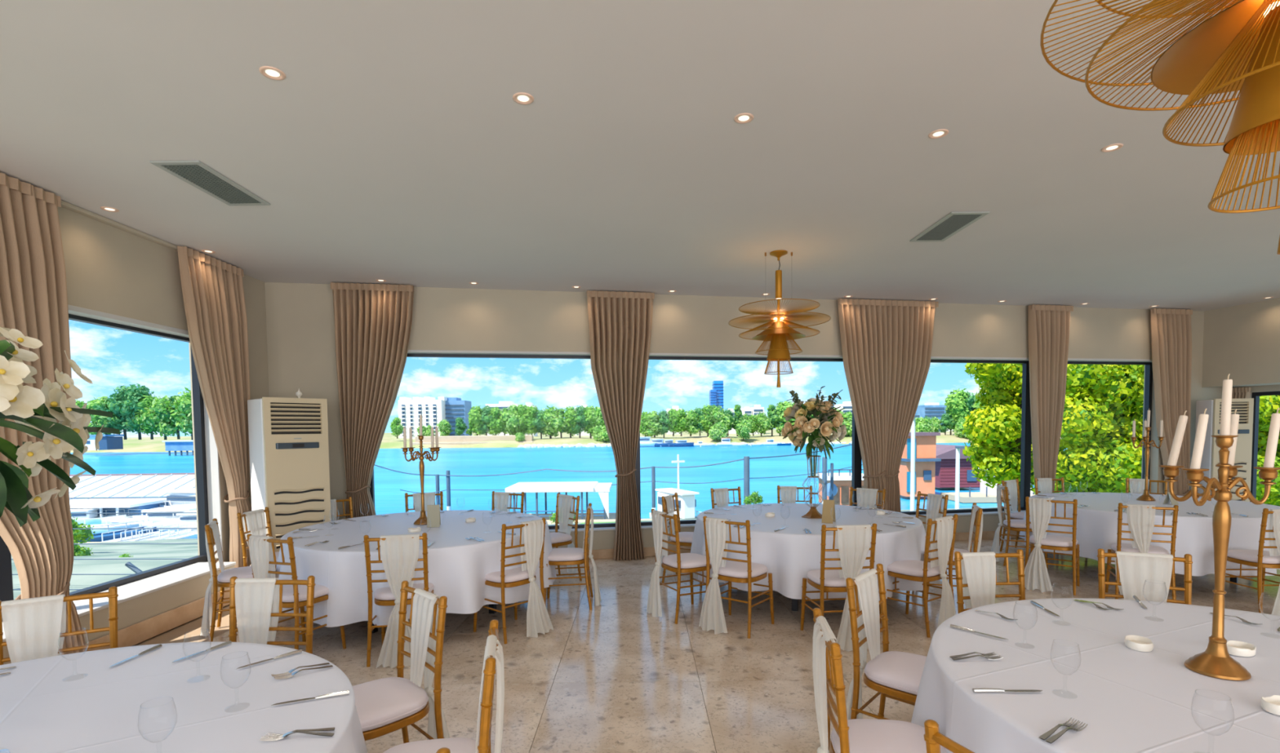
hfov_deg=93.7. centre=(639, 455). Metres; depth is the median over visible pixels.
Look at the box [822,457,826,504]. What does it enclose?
mooring pile
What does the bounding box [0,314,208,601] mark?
window
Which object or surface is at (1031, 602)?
table knife
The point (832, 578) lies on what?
seat cushion
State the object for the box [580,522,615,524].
lawn
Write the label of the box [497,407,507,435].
tree
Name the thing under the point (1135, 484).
dining chair
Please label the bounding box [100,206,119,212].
recessed light
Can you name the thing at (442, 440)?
wall
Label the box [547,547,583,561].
seat cushion
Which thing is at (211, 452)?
trim
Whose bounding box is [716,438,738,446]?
motor boat
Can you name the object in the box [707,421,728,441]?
tree
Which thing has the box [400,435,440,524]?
candelabra
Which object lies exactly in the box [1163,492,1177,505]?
napkin
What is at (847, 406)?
building
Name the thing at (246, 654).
wine glass
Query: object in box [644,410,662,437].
tree
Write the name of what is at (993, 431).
sunlit tree
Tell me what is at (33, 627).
dining chair
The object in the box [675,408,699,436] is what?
tree
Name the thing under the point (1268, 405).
sunlit tree
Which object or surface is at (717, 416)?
tree
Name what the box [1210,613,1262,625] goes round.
fork
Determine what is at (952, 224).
grille
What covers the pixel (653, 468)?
mooring pile
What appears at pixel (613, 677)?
floor
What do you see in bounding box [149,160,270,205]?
ceiling vent
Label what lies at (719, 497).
dining chair
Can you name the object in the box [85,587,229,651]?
baseboard
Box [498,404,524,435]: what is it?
tree
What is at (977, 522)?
dining chair
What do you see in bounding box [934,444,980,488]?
houseboat
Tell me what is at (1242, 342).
wall
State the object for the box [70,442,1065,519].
river
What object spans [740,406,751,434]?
building
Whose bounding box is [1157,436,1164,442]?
candle cup
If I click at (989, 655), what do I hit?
fork
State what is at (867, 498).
dining chair
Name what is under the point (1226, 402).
candle
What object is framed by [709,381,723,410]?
office tower
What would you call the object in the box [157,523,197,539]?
motor boat
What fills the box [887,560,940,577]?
seat cushion
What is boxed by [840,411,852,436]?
tree
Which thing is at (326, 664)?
fork
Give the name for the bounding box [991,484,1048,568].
dining chair
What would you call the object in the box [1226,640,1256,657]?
ashtray
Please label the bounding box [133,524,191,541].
motor boat
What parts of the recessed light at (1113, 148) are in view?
bulb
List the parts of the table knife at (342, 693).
blade, handle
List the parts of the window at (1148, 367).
frame post, frame post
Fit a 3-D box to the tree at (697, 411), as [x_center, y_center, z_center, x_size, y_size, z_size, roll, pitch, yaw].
[25.359,-14.577,255.349,7.589,12.448,7.051,1,3,31]
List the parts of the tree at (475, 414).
crown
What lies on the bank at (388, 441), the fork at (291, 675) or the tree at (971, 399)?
the tree at (971, 399)
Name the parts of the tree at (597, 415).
crown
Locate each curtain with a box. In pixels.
[0,172,87,655]
[177,245,251,568]
[330,282,413,519]
[586,290,654,560]
[837,298,888,510]
[884,300,938,512]
[1027,304,1073,493]
[1150,308,1192,496]
[1231,386,1251,399]
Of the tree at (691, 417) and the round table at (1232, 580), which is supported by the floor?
the round table at (1232, 580)
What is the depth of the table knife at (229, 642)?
2.45 m
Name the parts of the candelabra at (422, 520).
arm, arm, stem, arm, arm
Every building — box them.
[485,401,519,435]
[522,402,537,436]
[574,404,590,435]
[666,406,682,435]
[724,408,736,434]
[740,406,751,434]
[749,404,764,434]
[834,401,852,413]
[915,402,946,431]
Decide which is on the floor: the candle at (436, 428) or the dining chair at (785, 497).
the dining chair at (785, 497)
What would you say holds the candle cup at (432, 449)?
on the candelabra at (422, 520)
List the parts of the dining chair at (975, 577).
leg, sash, rail, rail, rail, leg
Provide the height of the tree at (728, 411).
11.811 m
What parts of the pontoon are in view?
post, post, post, post, rail, post, post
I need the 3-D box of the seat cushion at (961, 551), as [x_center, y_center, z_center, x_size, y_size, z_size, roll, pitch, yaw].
[2.816,0.895,5.487,0.394,0.062,0.400,0,3,23]
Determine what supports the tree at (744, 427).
on the bank at (388, 441)
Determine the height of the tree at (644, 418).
11.927 m
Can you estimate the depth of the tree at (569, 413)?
252.45 m
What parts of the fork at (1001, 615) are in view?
handle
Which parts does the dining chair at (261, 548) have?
leg, sash, rail, rail, rail, leg, leg, seat frame, leg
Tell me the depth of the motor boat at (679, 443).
223.28 m
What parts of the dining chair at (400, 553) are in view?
leg, leg, rail, rail, rail, rail, sash, seat frame, leg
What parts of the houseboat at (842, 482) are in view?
roof rail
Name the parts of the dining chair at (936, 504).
leg, rail, sash, leg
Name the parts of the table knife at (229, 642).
blade, handle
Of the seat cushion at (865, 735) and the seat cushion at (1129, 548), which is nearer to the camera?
the seat cushion at (865, 735)
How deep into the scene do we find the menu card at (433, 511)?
5.54 m
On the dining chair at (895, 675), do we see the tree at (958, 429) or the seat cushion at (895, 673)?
the seat cushion at (895, 673)
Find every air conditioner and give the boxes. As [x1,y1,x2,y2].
[247,397,331,570]
[1195,398,1253,502]
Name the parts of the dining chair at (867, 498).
leg, sash, leg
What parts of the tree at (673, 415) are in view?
crown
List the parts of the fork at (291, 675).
handle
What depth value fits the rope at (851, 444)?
44.89 m
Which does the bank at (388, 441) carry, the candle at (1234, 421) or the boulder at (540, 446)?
the boulder at (540, 446)
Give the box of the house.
[162,440,193,456]
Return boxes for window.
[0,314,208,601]
[0,536,4,601]
[369,353,635,529]
[635,356,857,525]
[857,360,1029,515]
[1026,361,1152,497]
[1249,391,1279,502]
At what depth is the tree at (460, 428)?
253.69 m
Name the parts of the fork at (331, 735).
handle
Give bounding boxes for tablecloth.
[0,642,367,752]
[275,510,556,627]
[690,503,925,600]
[911,598,1279,752]
[1019,492,1279,576]
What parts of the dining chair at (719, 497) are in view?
leg, sash, rail, leg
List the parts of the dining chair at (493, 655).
leg, sash, rail, rail, leg, rail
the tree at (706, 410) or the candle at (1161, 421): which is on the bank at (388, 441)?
the tree at (706, 410)
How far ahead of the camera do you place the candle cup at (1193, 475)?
2.06 m
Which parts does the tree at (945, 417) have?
crown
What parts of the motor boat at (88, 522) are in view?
rail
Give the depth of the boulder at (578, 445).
232.91 m
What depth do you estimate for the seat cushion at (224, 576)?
4.88 m
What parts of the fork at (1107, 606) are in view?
handle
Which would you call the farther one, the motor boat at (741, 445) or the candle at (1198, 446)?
the motor boat at (741, 445)
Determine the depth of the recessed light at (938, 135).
3.50 m
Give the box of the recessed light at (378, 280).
[375,279,386,281]
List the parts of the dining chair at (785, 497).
leg, sash, rail, leg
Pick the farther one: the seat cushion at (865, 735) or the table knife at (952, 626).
the table knife at (952, 626)
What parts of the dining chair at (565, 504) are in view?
leg, seat frame, sash, leg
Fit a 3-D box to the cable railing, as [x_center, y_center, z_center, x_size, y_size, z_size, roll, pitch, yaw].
[-11.477,1.339,8.878,13.030,1.600,0.255,-1,3,1]
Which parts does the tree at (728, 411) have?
crown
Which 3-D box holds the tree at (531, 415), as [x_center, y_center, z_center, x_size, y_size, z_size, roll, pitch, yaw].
[-45.904,-14.281,254.363,11.102,14.497,8.278,-2,3,-26]
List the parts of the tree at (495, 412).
crown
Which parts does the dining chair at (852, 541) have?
leg, leg, seat frame, rail, rail, rail, rail, sash, leg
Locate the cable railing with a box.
[11,497,197,590]
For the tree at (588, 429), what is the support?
on the bank at (388, 441)
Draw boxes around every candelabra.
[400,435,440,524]
[1130,426,1164,501]
[1158,435,1279,681]
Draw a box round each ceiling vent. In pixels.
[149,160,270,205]
[909,211,990,242]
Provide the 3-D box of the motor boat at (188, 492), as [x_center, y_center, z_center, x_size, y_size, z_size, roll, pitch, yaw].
[-35.398,3.993,48.214,9.000,2.490,2.970,0,3,14]
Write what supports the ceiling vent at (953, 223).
in the ceiling
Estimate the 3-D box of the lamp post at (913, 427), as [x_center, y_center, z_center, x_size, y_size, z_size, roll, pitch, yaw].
[15.496,1.038,33.904,0.257,6.626,0.628,-1,3,0]
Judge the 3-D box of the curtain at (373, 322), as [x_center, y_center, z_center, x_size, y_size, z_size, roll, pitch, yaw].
[-3.056,-0.308,6.964,0.888,3.328,0.223,-1,3,-5]
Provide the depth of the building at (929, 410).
329.26 m
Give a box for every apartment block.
[398,396,447,439]
[444,397,471,435]
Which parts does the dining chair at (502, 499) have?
leg, sash, rail, rail, leg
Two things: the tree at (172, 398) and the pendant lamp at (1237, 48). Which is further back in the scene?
the tree at (172, 398)
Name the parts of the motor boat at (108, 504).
post, post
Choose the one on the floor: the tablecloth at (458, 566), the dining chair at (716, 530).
the dining chair at (716, 530)
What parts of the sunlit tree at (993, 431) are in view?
crown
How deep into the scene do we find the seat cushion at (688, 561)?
5.21 m
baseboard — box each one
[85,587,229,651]
[588,530,1020,559]
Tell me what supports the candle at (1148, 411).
on the candelabra at (1145, 496)
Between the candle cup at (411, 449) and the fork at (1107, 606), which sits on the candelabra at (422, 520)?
the candle cup at (411, 449)
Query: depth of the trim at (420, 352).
7.81 m
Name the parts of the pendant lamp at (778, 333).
rod, lamp shade, lamp shade, lamp shade, lamp shade, lamp shade, lamp shade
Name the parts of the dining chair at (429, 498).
leg, rail, sash, leg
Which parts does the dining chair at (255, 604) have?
leg, sash, rail, rail, rail, rail, leg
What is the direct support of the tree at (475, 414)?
on the bank at (388, 441)
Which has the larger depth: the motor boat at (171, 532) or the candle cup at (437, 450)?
the motor boat at (171, 532)
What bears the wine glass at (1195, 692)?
on the tablecloth at (1128, 700)
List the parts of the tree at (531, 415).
crown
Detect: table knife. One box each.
[109,644,162,667]
[172,640,231,662]
[236,649,302,669]
[271,690,349,706]
[292,536,317,539]
[298,528,324,530]
[337,543,363,550]
[703,512,721,514]
[884,524,906,528]
[950,624,1008,639]
[972,688,1042,693]
[1030,600,1060,617]
[1133,595,1147,609]
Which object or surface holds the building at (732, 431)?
on the bank at (388, 441)
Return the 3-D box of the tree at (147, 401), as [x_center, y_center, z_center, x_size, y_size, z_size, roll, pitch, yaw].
[-166.894,-13.141,204.406,8.714,15.260,9.315,-3,4,-44]
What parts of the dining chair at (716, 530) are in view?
leg, sash, rail, rail, leg, rail, rail, seat frame, leg, leg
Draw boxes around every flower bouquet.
[0,327,119,527]
[781,386,849,476]
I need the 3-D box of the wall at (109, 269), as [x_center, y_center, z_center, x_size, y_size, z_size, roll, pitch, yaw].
[-4.231,-0.031,1.098,0.500,3.350,12.200,-1,3,0]
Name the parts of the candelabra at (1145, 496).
arm, stem, arm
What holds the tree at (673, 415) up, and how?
on the bank at (388, 441)
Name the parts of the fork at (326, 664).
handle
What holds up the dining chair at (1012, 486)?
on the floor
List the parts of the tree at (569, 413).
crown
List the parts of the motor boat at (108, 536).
rail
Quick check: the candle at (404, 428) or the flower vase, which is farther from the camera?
the flower vase
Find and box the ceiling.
[0,0,1279,311]
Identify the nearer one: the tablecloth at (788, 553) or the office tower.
the tablecloth at (788, 553)
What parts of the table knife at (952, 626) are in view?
handle, blade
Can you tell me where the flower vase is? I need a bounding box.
[801,455,825,518]
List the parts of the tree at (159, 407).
crown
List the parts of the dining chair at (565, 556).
leg, leg, seat frame, leg, leg, sash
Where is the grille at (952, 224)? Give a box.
[915,214,982,240]
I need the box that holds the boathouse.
[69,473,195,502]
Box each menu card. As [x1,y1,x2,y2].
[426,504,440,528]
[821,499,835,524]
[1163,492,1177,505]
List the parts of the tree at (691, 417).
crown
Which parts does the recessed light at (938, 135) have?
bulb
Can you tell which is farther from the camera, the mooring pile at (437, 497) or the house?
the house
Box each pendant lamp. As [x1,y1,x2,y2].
[728,249,831,387]
[1040,0,1279,254]
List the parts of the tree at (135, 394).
crown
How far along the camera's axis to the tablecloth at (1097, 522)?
6.01 m
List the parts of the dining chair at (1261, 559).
seat frame, leg, leg, rail, rail, sash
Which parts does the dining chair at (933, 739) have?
leg, rail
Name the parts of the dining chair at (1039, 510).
leg, sash, rail, rail, rail, seat frame, rail, leg, leg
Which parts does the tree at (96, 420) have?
crown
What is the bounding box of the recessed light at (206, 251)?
[201,249,215,253]
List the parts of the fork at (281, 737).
handle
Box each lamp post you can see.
[910,415,919,511]
[955,446,964,509]
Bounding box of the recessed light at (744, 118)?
[733,112,753,124]
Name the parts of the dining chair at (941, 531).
leg, seat frame, leg, rail, rail, sash, rail, leg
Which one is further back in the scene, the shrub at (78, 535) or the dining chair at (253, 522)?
the shrub at (78, 535)
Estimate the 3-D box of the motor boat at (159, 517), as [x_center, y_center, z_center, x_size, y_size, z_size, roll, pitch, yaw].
[-33.567,4.620,43.238,7.000,1.650,2.310,-1,3,-6]
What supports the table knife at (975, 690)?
on the tablecloth at (1128, 700)
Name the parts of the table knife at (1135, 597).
handle, blade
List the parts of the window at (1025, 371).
frame post, frame sill, frame post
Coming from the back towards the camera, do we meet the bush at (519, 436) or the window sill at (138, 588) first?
the bush at (519, 436)
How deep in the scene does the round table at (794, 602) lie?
5.37 m
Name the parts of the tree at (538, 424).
crown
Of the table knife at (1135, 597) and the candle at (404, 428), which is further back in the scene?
the candle at (404, 428)
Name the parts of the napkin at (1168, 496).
panel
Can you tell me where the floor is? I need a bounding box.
[133,537,1279,752]
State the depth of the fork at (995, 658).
2.27 m
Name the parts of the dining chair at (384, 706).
seat frame, leg, rail, rail, rail, rail, sash, leg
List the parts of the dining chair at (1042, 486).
leg, sash, leg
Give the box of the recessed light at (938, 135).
[928,128,948,138]
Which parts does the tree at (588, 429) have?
crown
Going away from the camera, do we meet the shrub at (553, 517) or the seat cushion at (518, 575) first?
the seat cushion at (518, 575)
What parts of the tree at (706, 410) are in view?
crown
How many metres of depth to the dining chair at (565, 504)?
6.62 m
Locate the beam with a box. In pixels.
[124,562,142,573]
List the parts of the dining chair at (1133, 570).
leg, sash, rail, rail, rail, leg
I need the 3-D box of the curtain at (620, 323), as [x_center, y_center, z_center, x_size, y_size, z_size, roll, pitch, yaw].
[-0.220,-0.360,7.514,0.843,3.333,0.223,-1,3,-4]
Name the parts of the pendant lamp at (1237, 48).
lamp shade, lamp shade, lamp shade, lamp shade, lamp shade, lamp shade, bulb, rod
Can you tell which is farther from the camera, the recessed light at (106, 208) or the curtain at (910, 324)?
the curtain at (910, 324)
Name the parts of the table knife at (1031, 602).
handle, blade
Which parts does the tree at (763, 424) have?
crown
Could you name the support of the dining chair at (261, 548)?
on the floor
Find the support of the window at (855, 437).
in the wall at (300, 321)
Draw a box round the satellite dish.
[826,483,837,500]
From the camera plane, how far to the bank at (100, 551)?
13.63 m
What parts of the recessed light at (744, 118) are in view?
bulb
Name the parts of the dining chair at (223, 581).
leg, sash, leg, seat frame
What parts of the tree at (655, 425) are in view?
crown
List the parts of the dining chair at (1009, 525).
sash, leg, leg, seat frame, leg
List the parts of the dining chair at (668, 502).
leg, sash, leg, seat frame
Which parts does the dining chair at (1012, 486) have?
leg, sash, leg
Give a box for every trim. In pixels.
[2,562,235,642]
[61,200,177,251]
[67,304,189,337]
[203,400,222,558]
[407,350,1151,362]
[549,510,1025,533]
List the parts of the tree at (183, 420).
crown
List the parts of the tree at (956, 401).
crown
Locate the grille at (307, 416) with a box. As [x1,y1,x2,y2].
[270,402,320,434]
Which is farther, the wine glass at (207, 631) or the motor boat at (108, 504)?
the motor boat at (108, 504)
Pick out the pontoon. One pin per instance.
(602, 489)
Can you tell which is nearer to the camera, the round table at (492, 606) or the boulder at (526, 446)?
the round table at (492, 606)
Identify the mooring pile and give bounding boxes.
[435,474,439,505]
[445,471,451,511]
[651,466,655,510]
[743,456,749,505]
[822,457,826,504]
[830,463,833,500]
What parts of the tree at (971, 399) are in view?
crown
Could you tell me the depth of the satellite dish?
47.11 m
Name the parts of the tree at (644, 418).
crown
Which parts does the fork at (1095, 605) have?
handle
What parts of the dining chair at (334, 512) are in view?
sash, rail, rail, leg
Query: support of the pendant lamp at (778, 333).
hanging from the ceiling
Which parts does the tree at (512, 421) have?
crown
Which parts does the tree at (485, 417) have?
crown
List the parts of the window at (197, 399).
frame post, frame sill, frame post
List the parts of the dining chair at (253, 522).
leg, sash, leg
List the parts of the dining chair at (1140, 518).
leg, leg, sash, rail, rail, rail, rail, leg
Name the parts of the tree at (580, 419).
crown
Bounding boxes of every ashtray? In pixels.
[407,527,421,533]
[465,517,475,522]
[764,512,774,517]
[875,511,884,515]
[1124,635,1153,652]
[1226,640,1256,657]
[1261,695,1279,715]
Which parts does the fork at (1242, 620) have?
handle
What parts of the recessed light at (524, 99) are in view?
bulb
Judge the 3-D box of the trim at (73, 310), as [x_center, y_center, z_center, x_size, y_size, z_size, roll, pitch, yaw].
[-4.297,-0.959,1.366,0.126,0.042,9.220,-1,3,0]
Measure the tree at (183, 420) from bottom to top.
18.027 m
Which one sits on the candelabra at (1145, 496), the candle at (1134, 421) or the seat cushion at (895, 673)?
the candle at (1134, 421)
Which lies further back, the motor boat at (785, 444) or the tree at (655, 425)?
the tree at (655, 425)
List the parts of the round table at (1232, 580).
leg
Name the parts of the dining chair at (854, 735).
leg, rail, sash, rail, rail, seat frame, rail, leg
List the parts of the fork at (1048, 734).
handle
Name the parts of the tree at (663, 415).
crown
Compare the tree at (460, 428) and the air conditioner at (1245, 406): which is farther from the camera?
the tree at (460, 428)
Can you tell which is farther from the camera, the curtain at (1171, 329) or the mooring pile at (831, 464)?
the mooring pile at (831, 464)
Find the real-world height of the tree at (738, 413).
13.608 m
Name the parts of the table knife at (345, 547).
handle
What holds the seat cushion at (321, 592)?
on the dining chair at (261, 548)
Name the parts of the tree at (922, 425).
crown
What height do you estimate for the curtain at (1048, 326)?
3.328 m
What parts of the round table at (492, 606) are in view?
leg, leg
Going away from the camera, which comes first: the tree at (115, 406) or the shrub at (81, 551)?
the shrub at (81, 551)
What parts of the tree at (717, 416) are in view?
crown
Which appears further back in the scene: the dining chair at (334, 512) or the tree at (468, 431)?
the tree at (468, 431)
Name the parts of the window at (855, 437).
frame post, frame sill, frame post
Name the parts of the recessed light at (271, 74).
bulb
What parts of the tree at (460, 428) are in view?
crown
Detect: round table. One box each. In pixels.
[371,604,496,633]
[791,599,798,611]
[1071,555,1237,583]
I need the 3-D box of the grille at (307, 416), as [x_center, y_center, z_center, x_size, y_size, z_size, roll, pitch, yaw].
[-3.466,-0.373,6.032,0.020,0.310,0.480,2,3,40]
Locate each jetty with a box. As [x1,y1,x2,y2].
[78,542,107,543]
[546,519,652,524]
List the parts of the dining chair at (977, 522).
leg, leg, sash, leg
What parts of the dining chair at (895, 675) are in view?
leg, sash, rail, rail, rail, rail, leg, seat frame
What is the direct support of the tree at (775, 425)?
on the bank at (388, 441)
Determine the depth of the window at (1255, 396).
9.13 m
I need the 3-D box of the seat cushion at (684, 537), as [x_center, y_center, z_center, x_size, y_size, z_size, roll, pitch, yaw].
[0.540,0.874,6.472,0.394,0.062,0.400,1,3,24]
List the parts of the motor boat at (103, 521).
rail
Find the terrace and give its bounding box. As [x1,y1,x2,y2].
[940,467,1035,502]
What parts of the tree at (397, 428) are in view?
crown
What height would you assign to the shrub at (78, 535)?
1.182 m
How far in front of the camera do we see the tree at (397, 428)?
253.50 m
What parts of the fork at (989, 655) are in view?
handle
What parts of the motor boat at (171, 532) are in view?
rail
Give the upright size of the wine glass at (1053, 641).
0.173 m
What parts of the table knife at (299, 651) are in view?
blade, handle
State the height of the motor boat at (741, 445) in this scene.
1.197 m
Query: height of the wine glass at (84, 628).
0.173 m
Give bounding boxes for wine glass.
[57,628,88,661]
[137,697,177,742]
[182,631,211,662]
[220,653,251,688]
[1013,600,1037,630]
[1050,640,1080,675]
[1191,692,1234,736]
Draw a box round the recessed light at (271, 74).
[258,66,285,79]
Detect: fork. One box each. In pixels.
[0,666,16,670]
[259,727,334,742]
[264,730,334,738]
[271,662,328,677]
[273,665,333,679]
[949,652,998,658]
[951,654,1003,660]
[974,610,1017,621]
[1038,718,1079,740]
[1044,721,1087,743]
[1073,600,1110,610]
[1080,600,1124,610]
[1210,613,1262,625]
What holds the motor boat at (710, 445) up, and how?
on the river
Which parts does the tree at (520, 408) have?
crown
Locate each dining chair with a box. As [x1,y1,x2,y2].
[0,586,119,665]
[200,518,253,642]
[228,575,315,654]
[236,506,279,569]
[246,533,346,649]
[330,497,353,521]
[352,581,449,743]
[363,533,434,668]
[382,619,504,752]
[404,491,443,512]
[435,747,450,752]
[473,518,554,644]
[491,491,524,513]
[544,503,601,610]
[549,493,582,581]
[646,509,713,624]
[658,493,702,587]
[698,515,774,639]
[710,486,741,509]
[777,485,813,503]
[800,523,877,652]
[812,608,946,752]
[845,564,926,719]
[849,487,885,510]
[879,514,958,637]
[915,491,948,580]
[921,502,982,600]
[924,720,974,752]
[954,549,1025,613]
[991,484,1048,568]
[1000,479,1025,551]
[1024,497,1079,595]
[1034,477,1064,495]
[1097,548,1192,604]
[1105,502,1178,599]
[1125,478,1168,495]
[1213,508,1279,616]
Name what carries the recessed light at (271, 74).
in the ceiling
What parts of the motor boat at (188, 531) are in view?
rail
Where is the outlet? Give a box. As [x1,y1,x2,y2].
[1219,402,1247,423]
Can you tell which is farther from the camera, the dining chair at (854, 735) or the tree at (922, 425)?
the tree at (922, 425)
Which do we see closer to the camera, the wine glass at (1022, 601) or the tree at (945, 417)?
the wine glass at (1022, 601)
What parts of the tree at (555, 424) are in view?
crown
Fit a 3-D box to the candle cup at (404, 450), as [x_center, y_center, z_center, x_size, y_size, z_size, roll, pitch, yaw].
[-2.216,-0.045,5.663,0.074,0.062,0.073,-1,3,-17]
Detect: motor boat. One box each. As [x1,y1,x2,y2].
[69,498,168,517]
[70,508,126,524]
[73,515,152,534]
[77,520,156,542]
[101,509,147,524]
[101,525,159,542]
[110,506,195,524]
[116,524,174,542]
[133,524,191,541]
[138,510,196,532]
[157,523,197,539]
[159,488,195,507]
[640,436,657,447]
[649,454,702,519]
[650,439,669,447]
[660,440,672,447]
[669,440,693,447]
[693,441,706,446]
[700,443,715,446]
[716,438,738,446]
[732,444,745,446]
[750,444,762,446]
[761,439,782,445]
[777,442,791,445]
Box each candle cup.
[400,448,408,454]
[407,447,415,453]
[417,435,424,440]
[429,447,436,454]
[435,447,440,453]
[1130,437,1137,442]
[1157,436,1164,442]
[1158,465,1184,482]
[1180,468,1209,486]
[1211,435,1238,448]
[1215,465,1243,482]
[1253,466,1279,485]
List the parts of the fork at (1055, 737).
handle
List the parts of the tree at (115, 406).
crown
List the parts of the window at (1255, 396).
frame post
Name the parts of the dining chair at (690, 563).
sash, rail, rail, rail, rail, leg, seat frame, leg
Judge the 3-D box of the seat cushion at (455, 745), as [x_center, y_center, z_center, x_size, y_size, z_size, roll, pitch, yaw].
[-0.735,1.087,2.063,0.394,0.062,0.400,-1,3,-12]
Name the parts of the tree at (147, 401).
crown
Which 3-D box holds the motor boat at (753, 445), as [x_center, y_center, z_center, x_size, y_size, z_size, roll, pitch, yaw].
[44.072,-4.238,225.370,4.800,1.197,1.584,-1,3,-10]
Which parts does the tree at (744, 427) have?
crown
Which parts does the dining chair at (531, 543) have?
leg, leg, seat frame, rail, leg, rail, rail, rail, sash, leg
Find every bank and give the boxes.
[11,507,994,599]
[70,428,1062,453]
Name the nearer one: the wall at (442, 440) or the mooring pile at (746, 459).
the mooring pile at (746, 459)
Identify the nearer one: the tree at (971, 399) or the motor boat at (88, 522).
the motor boat at (88, 522)
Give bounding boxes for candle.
[403,426,406,448]
[408,427,412,447]
[419,413,422,435]
[431,426,434,447]
[435,425,438,447]
[1132,419,1135,437]
[1143,418,1146,436]
[1146,408,1150,427]
[1160,418,1163,436]
[1167,410,1187,466]
[1190,408,1208,469]
[1219,373,1232,435]
[1227,408,1239,466]
[1262,408,1279,467]
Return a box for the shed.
[84,435,124,450]
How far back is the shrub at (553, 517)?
30.00 m
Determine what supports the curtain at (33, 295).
hanging from the ceiling
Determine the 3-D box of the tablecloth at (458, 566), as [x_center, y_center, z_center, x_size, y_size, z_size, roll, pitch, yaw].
[-2.024,0.931,5.576,2.464,0.546,2.468,-1,3,-9]
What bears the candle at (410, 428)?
on the candelabra at (422, 520)
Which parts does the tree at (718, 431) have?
crown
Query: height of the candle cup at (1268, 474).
0.062 m
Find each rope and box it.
[374,444,852,476]
[400,464,862,493]
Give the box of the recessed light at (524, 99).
[512,92,533,104]
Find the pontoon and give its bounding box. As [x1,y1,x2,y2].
[505,481,615,519]
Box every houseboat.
[816,469,863,506]
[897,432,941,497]
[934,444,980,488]
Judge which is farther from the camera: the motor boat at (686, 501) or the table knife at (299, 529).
the motor boat at (686, 501)
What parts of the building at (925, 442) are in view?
door, door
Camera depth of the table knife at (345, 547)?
4.58 m
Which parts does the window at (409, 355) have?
frame post, frame sill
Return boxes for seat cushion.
[217,566,253,582]
[275,551,279,562]
[282,584,328,602]
[352,677,427,732]
[373,582,433,600]
[382,737,479,752]
[484,567,535,582]
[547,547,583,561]
[549,533,571,543]
[662,553,711,568]
[670,532,693,543]
[718,560,767,578]
[807,569,846,586]
[831,719,946,752]
[865,651,926,694]
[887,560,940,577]
[928,547,970,561]
[1003,520,1031,528]
[1009,511,1025,519]
[1029,535,1077,546]
[1111,543,1168,554]
[1226,549,1279,564]
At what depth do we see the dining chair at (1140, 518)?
5.38 m
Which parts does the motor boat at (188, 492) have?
rail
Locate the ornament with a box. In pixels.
[295,389,302,398]
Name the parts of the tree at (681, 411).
crown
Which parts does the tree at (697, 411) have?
crown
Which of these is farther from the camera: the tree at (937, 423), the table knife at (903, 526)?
the tree at (937, 423)
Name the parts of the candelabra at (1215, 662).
arm, arm, stem, arm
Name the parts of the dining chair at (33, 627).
leg, sash, rail, rail, rail, leg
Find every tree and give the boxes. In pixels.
[75,400,84,408]
[81,395,122,435]
[102,384,139,439]
[119,383,155,439]
[133,395,179,439]
[134,395,159,439]
[160,395,181,439]
[164,386,192,440]
[389,417,403,439]
[416,425,435,436]
[436,419,452,435]
[453,417,467,435]
[466,420,472,435]
[467,405,485,435]
[480,405,497,435]
[485,406,506,435]
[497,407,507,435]
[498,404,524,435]
[515,404,528,435]
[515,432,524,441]
[520,404,540,435]
[530,408,547,439]
[539,405,569,439]
[555,408,567,438]
[562,405,579,438]
[570,405,590,438]
[582,405,595,439]
[586,406,604,436]
[592,425,609,441]
[640,411,651,437]
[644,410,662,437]
[657,409,671,438]
[666,408,681,436]
[675,408,688,436]
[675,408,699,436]
[692,407,706,436]
[697,404,715,436]
[707,404,735,431]
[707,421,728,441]
[722,408,735,436]
[732,404,745,436]
[734,419,753,440]
[735,413,755,431]
[749,414,758,435]
[755,412,773,436]
[766,404,779,436]
[773,401,784,435]
[774,400,795,434]
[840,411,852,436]
[915,416,934,432]
[929,417,941,432]
[938,413,955,435]
[943,406,955,435]
[944,388,973,431]
[953,417,968,439]
[962,363,1074,506]
[964,392,977,416]
[970,396,985,413]
[1032,364,1144,494]
[1256,395,1279,506]
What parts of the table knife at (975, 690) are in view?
handle, blade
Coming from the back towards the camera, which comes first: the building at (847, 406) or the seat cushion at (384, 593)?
the building at (847, 406)
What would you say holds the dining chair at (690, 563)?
on the floor
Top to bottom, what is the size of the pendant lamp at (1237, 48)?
1.310 m
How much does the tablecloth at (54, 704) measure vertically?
0.546 m
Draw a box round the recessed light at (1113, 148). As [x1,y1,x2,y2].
[1101,143,1123,152]
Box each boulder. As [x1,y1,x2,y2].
[523,444,531,448]
[531,444,537,448]
[537,444,543,448]
[574,444,582,447]
[586,443,595,447]
[600,444,608,447]
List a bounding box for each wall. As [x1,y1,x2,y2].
[3,206,269,664]
[264,282,1222,550]
[408,435,533,445]
[1201,297,1279,398]
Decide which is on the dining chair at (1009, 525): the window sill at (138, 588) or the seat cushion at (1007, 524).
the seat cushion at (1007, 524)
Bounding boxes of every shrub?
[71,516,95,543]
[73,540,93,556]
[118,552,133,557]
[548,511,575,523]
[742,491,764,504]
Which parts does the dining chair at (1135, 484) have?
leg, sash, rail, rail, leg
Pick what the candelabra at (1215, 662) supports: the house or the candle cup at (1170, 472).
the candle cup at (1170, 472)
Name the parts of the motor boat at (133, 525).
rail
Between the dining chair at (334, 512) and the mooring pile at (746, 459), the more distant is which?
the mooring pile at (746, 459)
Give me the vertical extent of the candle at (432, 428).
0.211 m
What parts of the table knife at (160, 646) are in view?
blade, handle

